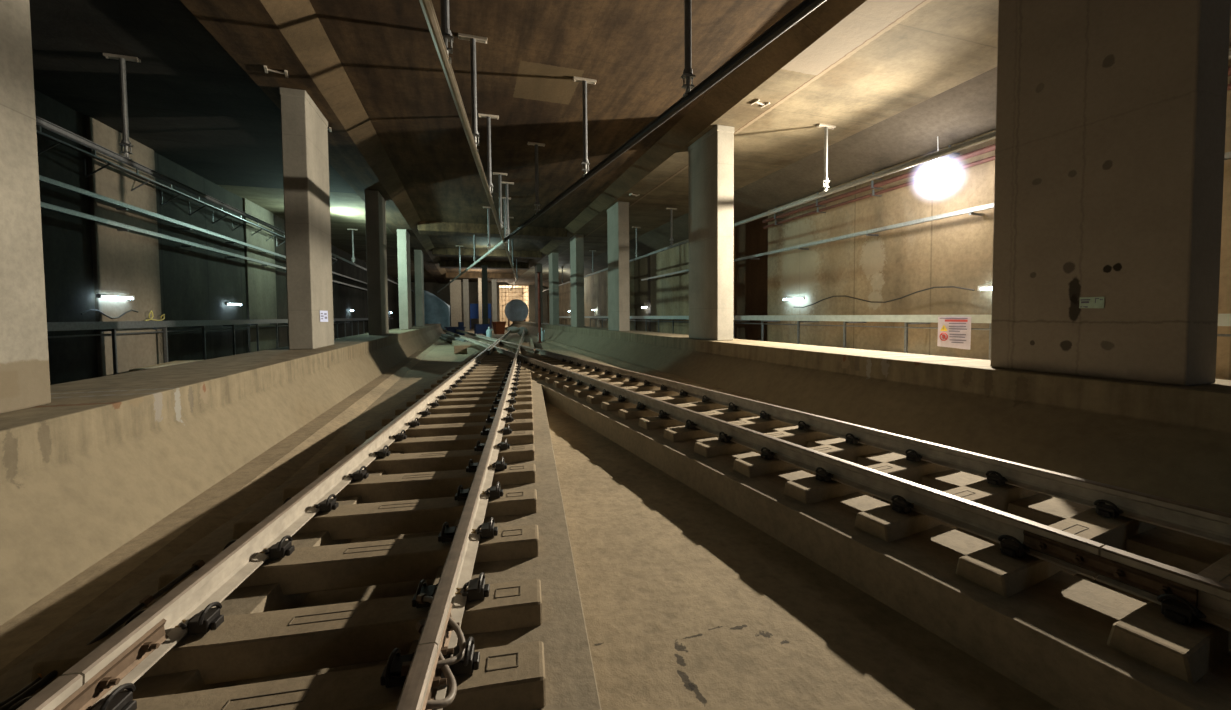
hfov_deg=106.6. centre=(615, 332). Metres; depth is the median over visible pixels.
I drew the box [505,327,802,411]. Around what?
rail
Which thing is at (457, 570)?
rail
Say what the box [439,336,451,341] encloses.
pipe
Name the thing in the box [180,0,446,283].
beam
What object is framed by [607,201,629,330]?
concrete column
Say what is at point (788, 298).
tube light
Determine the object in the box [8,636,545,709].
sleeper
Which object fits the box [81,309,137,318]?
cable
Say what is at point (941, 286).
cable
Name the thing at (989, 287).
tube light
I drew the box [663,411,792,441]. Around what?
sleeper
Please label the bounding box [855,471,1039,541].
sleeper
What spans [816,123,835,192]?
hanger
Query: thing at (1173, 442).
wall
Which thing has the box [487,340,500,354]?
guard rail
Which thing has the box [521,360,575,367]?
sleeper
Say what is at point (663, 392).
sleeper
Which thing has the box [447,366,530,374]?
sleeper
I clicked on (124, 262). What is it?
pillar
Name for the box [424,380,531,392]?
sleeper
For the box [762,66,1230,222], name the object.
pipe
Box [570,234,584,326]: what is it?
concrete column
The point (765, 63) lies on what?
beam
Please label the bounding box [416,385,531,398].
sleeper
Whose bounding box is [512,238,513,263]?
hanger
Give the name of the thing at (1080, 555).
rail
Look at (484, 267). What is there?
post
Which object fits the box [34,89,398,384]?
wall
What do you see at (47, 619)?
floor
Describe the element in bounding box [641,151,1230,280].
pipe
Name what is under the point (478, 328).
plastic crate
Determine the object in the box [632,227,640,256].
hanger
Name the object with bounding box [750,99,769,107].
anchor
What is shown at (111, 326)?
railing
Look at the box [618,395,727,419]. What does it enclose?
sleeper
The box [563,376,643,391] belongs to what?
sleeper
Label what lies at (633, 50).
ceiling
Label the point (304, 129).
concrete column
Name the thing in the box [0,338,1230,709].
track bed
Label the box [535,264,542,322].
concrete column
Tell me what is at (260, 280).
trim
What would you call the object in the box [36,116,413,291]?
rail
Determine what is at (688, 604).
floor
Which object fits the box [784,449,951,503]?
sleeper
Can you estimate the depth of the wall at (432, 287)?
70.07 m
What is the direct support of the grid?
on the floor
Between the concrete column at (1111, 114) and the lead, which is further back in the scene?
the lead
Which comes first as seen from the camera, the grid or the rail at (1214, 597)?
the rail at (1214, 597)
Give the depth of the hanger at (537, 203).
13.95 m
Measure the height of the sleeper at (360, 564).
0.282 m
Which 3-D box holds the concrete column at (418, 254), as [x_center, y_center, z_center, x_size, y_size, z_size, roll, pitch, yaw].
[-14.841,-3.303,34.734,0.494,5.654,1.694,-1,2,-18]
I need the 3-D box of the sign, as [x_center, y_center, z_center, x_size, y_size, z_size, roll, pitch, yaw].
[8.036,0.008,10.910,0.054,0.756,0.781,-1,2,-18]
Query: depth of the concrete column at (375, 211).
18.05 m
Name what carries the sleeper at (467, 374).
on the track bed
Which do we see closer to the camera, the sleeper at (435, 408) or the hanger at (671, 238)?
the sleeper at (435, 408)
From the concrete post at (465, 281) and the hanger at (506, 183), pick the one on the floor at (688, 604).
the concrete post at (465, 281)
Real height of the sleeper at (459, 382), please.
0.282 m
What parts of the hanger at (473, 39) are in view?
ceiling plate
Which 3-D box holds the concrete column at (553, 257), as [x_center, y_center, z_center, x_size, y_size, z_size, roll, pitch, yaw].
[-4.959,-3.462,36.869,0.524,5.654,1.694,-1,2,-18]
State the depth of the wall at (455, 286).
56.41 m
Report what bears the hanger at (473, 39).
hanging from the ceiling at (633, 50)
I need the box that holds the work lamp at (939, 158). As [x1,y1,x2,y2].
[935,136,941,160]
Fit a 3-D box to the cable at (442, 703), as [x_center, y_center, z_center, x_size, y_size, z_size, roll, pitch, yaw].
[-0.664,1.206,1.676,0.163,0.083,0.422,-1,2,-18]
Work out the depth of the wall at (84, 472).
4.01 m
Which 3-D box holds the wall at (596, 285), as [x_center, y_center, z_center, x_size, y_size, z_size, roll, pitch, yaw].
[-4.657,-3.355,55.107,0.750,6.550,40.000,-1,2,-18]
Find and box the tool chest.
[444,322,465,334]
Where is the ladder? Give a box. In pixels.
[36,126,337,263]
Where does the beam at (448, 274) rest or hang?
attached to the ceiling at (633, 50)
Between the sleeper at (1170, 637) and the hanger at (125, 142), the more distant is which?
the hanger at (125, 142)
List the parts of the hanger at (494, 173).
ceiling plate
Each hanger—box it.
[103,53,140,160]
[347,229,357,263]
[440,0,452,63]
[456,245,462,273]
[458,33,486,151]
[473,235,475,261]
[478,113,498,197]
[483,206,490,251]
[493,172,506,231]
[502,182,513,236]
[502,197,510,245]
[508,217,513,256]
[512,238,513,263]
[528,142,544,213]
[573,76,595,176]
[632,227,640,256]
[666,208,676,245]
[681,0,694,97]
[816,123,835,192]
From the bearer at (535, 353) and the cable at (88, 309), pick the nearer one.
the cable at (88, 309)
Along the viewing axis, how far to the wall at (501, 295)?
80.30 m
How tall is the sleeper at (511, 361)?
0.282 m
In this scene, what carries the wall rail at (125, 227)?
attached to the wall at (196, 283)
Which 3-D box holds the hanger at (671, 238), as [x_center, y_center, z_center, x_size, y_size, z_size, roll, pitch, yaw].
[2.611,-4.901,21.350,0.520,1.752,0.144,-1,2,-18]
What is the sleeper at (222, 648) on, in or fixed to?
on the track bed
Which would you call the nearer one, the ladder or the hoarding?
the ladder
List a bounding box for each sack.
[507,327,519,332]
[518,327,527,335]
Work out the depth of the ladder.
12.99 m
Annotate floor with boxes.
[0,332,445,675]
[284,328,1059,709]
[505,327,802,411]
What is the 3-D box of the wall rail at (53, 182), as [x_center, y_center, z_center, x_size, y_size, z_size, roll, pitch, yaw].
[-16.717,-3.762,22.895,0.312,0.160,42.000,-1,2,-18]
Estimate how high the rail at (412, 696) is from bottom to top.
0.159 m
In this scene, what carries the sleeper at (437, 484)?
on the track bed
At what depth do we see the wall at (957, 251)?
13.29 m
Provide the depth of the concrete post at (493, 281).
57.71 m
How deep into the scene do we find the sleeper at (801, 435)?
4.89 m
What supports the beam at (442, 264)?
attached to the ceiling at (633, 50)
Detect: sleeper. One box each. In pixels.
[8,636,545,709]
[31,572,541,691]
[157,517,538,595]
[232,482,536,540]
[282,457,535,502]
[318,438,534,474]
[344,424,533,454]
[365,413,533,438]
[382,404,532,425]
[395,396,532,414]
[406,390,531,406]
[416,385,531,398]
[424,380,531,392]
[431,376,531,387]
[437,372,530,382]
[442,369,530,378]
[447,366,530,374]
[451,364,530,371]
[454,345,471,349]
[454,349,466,353]
[455,362,528,368]
[459,359,522,365]
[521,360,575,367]
[522,359,568,364]
[524,362,584,370]
[531,364,593,375]
[537,367,604,379]
[545,370,615,383]
[553,373,628,387]
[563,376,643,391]
[574,380,659,397]
[586,384,679,403]
[601,389,701,410]
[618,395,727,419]
[638,402,759,429]
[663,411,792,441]
[694,421,835,457]
[733,433,885,477]
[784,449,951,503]
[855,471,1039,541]
[955,499,1156,596]
[1107,552,1230,683]
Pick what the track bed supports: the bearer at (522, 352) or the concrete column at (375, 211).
the bearer at (522, 352)
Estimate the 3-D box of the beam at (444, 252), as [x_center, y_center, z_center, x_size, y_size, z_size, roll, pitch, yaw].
[-10.143,-6.316,36.612,8.300,0.570,1.300,-1,2,-18]
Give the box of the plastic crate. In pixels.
[474,324,489,333]
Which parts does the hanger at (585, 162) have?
ceiling plate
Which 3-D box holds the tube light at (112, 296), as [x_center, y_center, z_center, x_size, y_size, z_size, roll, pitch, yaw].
[-13.344,-0.943,12.149,0.260,0.110,1.270,-1,2,-18]
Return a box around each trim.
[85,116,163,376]
[243,198,276,352]
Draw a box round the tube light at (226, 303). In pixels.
[225,302,241,305]
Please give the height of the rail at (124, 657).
0.159 m
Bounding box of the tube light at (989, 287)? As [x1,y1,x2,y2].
[978,285,991,290]
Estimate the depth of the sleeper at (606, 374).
10.28 m
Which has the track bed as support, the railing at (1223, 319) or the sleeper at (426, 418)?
the sleeper at (426, 418)
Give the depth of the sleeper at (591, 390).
8.39 m
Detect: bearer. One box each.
[462,360,561,363]
[465,358,557,362]
[468,356,550,360]
[471,355,543,358]
[473,353,539,356]
[475,352,534,354]
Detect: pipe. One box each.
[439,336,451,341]
[441,334,466,341]
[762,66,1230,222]
[763,83,1230,228]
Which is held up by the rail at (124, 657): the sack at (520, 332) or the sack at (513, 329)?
the sack at (513, 329)
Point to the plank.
(181, 361)
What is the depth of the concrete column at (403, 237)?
26.00 m
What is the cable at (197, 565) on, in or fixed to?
on the track bed
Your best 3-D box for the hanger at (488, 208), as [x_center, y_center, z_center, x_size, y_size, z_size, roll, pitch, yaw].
[-6.088,-4.951,22.041,0.520,2.142,0.144,-1,2,-18]
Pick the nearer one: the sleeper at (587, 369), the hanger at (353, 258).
the sleeper at (587, 369)
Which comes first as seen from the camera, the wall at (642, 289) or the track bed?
the track bed
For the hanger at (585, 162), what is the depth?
10.19 m
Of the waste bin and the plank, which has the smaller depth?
the plank
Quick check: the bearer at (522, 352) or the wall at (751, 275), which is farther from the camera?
the wall at (751, 275)
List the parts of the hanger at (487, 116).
ceiling plate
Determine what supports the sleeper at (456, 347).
on the sleeper at (462, 351)
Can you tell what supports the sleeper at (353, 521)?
on the track bed
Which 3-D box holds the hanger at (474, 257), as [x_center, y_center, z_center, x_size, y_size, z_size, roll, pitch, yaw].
[-8.184,-5.104,26.619,0.520,2.142,0.144,-1,2,-18]
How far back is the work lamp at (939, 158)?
11.42 m
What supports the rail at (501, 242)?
hanging from the hanger at (488, 208)
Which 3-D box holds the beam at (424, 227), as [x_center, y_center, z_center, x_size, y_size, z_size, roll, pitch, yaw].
[-7.047,-5.970,26.899,8.300,0.590,1.300,-1,2,-18]
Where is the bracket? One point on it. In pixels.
(948, 145)
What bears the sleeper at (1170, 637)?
on the track bed
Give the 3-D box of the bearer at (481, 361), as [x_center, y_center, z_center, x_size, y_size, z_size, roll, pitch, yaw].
[-3.068,0.932,14.344,3.104,0.173,0.267,-1,2,-18]
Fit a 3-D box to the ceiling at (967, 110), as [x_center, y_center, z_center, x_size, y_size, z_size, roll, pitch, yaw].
[1.172,-6.256,34.287,2.750,1.300,83.000,-1,2,-18]
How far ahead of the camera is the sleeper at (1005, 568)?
2.54 m
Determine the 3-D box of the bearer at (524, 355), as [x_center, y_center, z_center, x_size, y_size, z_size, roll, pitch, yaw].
[-3.468,0.888,15.601,2.783,0.173,0.267,-1,2,-18]
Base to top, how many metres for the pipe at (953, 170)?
0.180 m
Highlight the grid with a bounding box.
[500,285,527,321]
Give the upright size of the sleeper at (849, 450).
0.282 m
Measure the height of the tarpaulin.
4.800 m
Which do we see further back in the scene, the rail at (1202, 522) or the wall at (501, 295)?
the wall at (501, 295)
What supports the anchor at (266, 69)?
attached to the beam at (245, 29)
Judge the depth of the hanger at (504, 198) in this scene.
20.28 m
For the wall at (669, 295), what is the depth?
28.30 m
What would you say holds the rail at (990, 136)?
hanging from the hanger at (826, 127)
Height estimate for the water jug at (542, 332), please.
0.932 m
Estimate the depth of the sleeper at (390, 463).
4.46 m
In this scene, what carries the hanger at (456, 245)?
hanging from the ceiling at (633, 50)
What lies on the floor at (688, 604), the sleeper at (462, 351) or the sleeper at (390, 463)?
the sleeper at (462, 351)
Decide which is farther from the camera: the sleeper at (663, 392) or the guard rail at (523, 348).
the guard rail at (523, 348)
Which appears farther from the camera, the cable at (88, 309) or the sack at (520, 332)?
the sack at (520, 332)
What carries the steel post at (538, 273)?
on the floor at (688, 604)
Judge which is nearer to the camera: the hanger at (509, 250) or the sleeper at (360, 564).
the sleeper at (360, 564)
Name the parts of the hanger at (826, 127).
ceiling plate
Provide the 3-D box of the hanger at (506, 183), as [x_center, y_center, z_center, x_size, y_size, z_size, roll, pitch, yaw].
[-4.243,-4.817,18.014,0.520,2.142,0.144,-1,2,-18]
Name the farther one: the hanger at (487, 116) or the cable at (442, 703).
the hanger at (487, 116)
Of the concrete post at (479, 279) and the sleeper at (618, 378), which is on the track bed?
the sleeper at (618, 378)
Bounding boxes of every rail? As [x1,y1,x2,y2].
[16,674,82,709]
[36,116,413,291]
[39,175,366,283]
[40,201,366,289]
[53,330,510,709]
[395,643,447,709]
[417,329,524,709]
[419,0,516,290]
[437,241,504,292]
[442,329,1197,607]
[456,329,1230,545]
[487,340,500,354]
[498,340,535,353]
[504,0,825,241]
[543,48,1230,290]
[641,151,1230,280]
[1096,545,1230,631]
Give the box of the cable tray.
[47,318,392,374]
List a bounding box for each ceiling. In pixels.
[29,0,436,281]
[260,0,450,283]
[309,0,803,282]
[511,0,998,284]
[542,9,1230,288]
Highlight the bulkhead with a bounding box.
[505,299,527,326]
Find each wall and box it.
[0,324,444,625]
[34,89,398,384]
[411,282,547,327]
[450,280,461,326]
[499,285,528,326]
[508,321,1230,513]
[547,261,634,329]
[634,256,650,331]
[650,227,734,338]
[735,216,767,340]
[767,46,1230,379]
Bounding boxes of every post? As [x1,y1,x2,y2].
[463,279,468,330]
[478,278,481,323]
[481,265,487,334]
[491,279,496,329]
[536,272,542,342]
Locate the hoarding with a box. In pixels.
[470,304,490,328]
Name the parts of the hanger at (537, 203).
ceiling plate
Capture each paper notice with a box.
[320,311,327,321]
[1079,297,1103,307]
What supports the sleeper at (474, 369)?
on the track bed
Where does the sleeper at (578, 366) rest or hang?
on the track bed
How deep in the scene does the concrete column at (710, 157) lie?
12.34 m
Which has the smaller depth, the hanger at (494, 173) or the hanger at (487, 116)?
the hanger at (487, 116)
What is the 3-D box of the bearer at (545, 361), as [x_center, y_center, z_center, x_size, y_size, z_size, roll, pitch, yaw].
[-2.867,0.953,13.716,3.264,0.173,0.267,-1,2,-18]
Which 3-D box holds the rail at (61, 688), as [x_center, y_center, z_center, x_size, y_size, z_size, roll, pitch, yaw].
[-1.255,1.323,-1.422,0.142,0.159,6.010,-1,2,-11]
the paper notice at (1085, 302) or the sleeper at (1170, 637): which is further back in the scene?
the paper notice at (1085, 302)
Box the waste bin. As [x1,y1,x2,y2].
[492,322,505,333]
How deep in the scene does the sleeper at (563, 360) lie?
13.29 m
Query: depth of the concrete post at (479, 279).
55.27 m
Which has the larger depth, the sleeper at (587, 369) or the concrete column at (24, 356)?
the sleeper at (587, 369)
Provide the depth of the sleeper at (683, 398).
7.25 m
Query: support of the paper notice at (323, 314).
attached to the concrete column at (304, 129)
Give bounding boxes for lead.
[145,310,164,320]
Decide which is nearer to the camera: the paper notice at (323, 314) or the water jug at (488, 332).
the paper notice at (323, 314)
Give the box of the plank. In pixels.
[129,360,200,371]
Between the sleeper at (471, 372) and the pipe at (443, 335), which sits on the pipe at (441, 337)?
the pipe at (443, 335)
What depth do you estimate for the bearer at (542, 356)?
14.76 m
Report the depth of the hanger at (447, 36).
5.58 m
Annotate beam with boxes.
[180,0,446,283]
[418,221,566,239]
[432,248,541,258]
[439,261,528,269]
[445,272,514,278]
[506,0,866,283]
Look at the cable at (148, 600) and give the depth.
1.93 m
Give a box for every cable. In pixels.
[0,560,204,706]
[0,595,154,709]
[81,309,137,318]
[401,593,465,675]
[416,619,456,709]
[794,286,974,307]
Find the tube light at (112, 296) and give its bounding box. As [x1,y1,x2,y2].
[96,294,134,299]
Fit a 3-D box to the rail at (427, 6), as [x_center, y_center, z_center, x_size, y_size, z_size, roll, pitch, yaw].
[-6.140,-4.021,26.216,0.882,0.110,58.307,-1,2,-12]
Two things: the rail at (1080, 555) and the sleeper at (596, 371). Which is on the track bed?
the sleeper at (596, 371)
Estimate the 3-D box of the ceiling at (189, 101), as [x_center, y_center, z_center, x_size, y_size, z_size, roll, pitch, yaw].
[-16.529,-6.303,28.643,5.500,0.500,83.000,-1,2,-18]
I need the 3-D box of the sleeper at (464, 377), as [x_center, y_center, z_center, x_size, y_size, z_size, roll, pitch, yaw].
[-2.853,1.035,10.058,1.980,0.282,0.268,-1,2,-11]
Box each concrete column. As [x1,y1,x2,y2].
[0,0,50,413]
[279,87,333,349]
[364,190,388,334]
[397,229,411,328]
[414,250,424,325]
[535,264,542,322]
[548,253,558,324]
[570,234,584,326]
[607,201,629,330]
[688,125,733,340]
[990,0,1230,385]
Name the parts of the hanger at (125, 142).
ceiling plate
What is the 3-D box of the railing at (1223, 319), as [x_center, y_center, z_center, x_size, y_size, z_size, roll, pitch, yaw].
[2.123,-0.257,31.121,0.935,1.730,62.000,-1,2,-18]
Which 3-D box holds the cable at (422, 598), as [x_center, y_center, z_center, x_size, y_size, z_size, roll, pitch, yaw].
[-0.721,1.195,1.864,0.218,0.069,0.470,-1,2,-18]
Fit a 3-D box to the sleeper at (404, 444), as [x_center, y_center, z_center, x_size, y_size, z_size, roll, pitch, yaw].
[-1.922,1.210,5.152,1.980,0.282,0.268,-1,2,-11]
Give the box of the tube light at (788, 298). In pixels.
[782,297,804,300]
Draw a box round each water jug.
[486,327,491,337]
[541,328,544,340]
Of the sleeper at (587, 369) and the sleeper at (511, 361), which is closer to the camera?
the sleeper at (587, 369)
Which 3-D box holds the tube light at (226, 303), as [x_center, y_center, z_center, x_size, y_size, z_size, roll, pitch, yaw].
[-15.330,-1.135,18.283,0.260,0.110,1.270,-1,2,-18]
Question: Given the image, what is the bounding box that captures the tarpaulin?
[415,290,450,329]
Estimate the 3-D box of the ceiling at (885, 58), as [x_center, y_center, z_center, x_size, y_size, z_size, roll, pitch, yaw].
[-2.118,-6.511,33.229,4.150,0.660,83.000,-1,2,-18]
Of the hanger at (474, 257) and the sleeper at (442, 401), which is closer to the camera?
the sleeper at (442, 401)
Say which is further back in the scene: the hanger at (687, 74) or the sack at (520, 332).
the sack at (520, 332)
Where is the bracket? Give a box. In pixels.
[775,145,959,212]
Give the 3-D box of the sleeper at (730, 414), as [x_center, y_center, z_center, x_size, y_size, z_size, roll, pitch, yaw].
[1.248,1.140,6.329,1.980,0.282,0.268,-1,2,-25]
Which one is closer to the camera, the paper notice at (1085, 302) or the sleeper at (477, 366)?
the paper notice at (1085, 302)
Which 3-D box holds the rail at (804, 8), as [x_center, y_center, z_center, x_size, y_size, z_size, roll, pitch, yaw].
[-0.083,-3.410,8.992,0.090,0.110,21.558,-1,2,-25]
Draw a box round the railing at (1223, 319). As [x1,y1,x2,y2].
[559,314,1230,359]
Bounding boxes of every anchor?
[263,65,287,77]
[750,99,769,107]

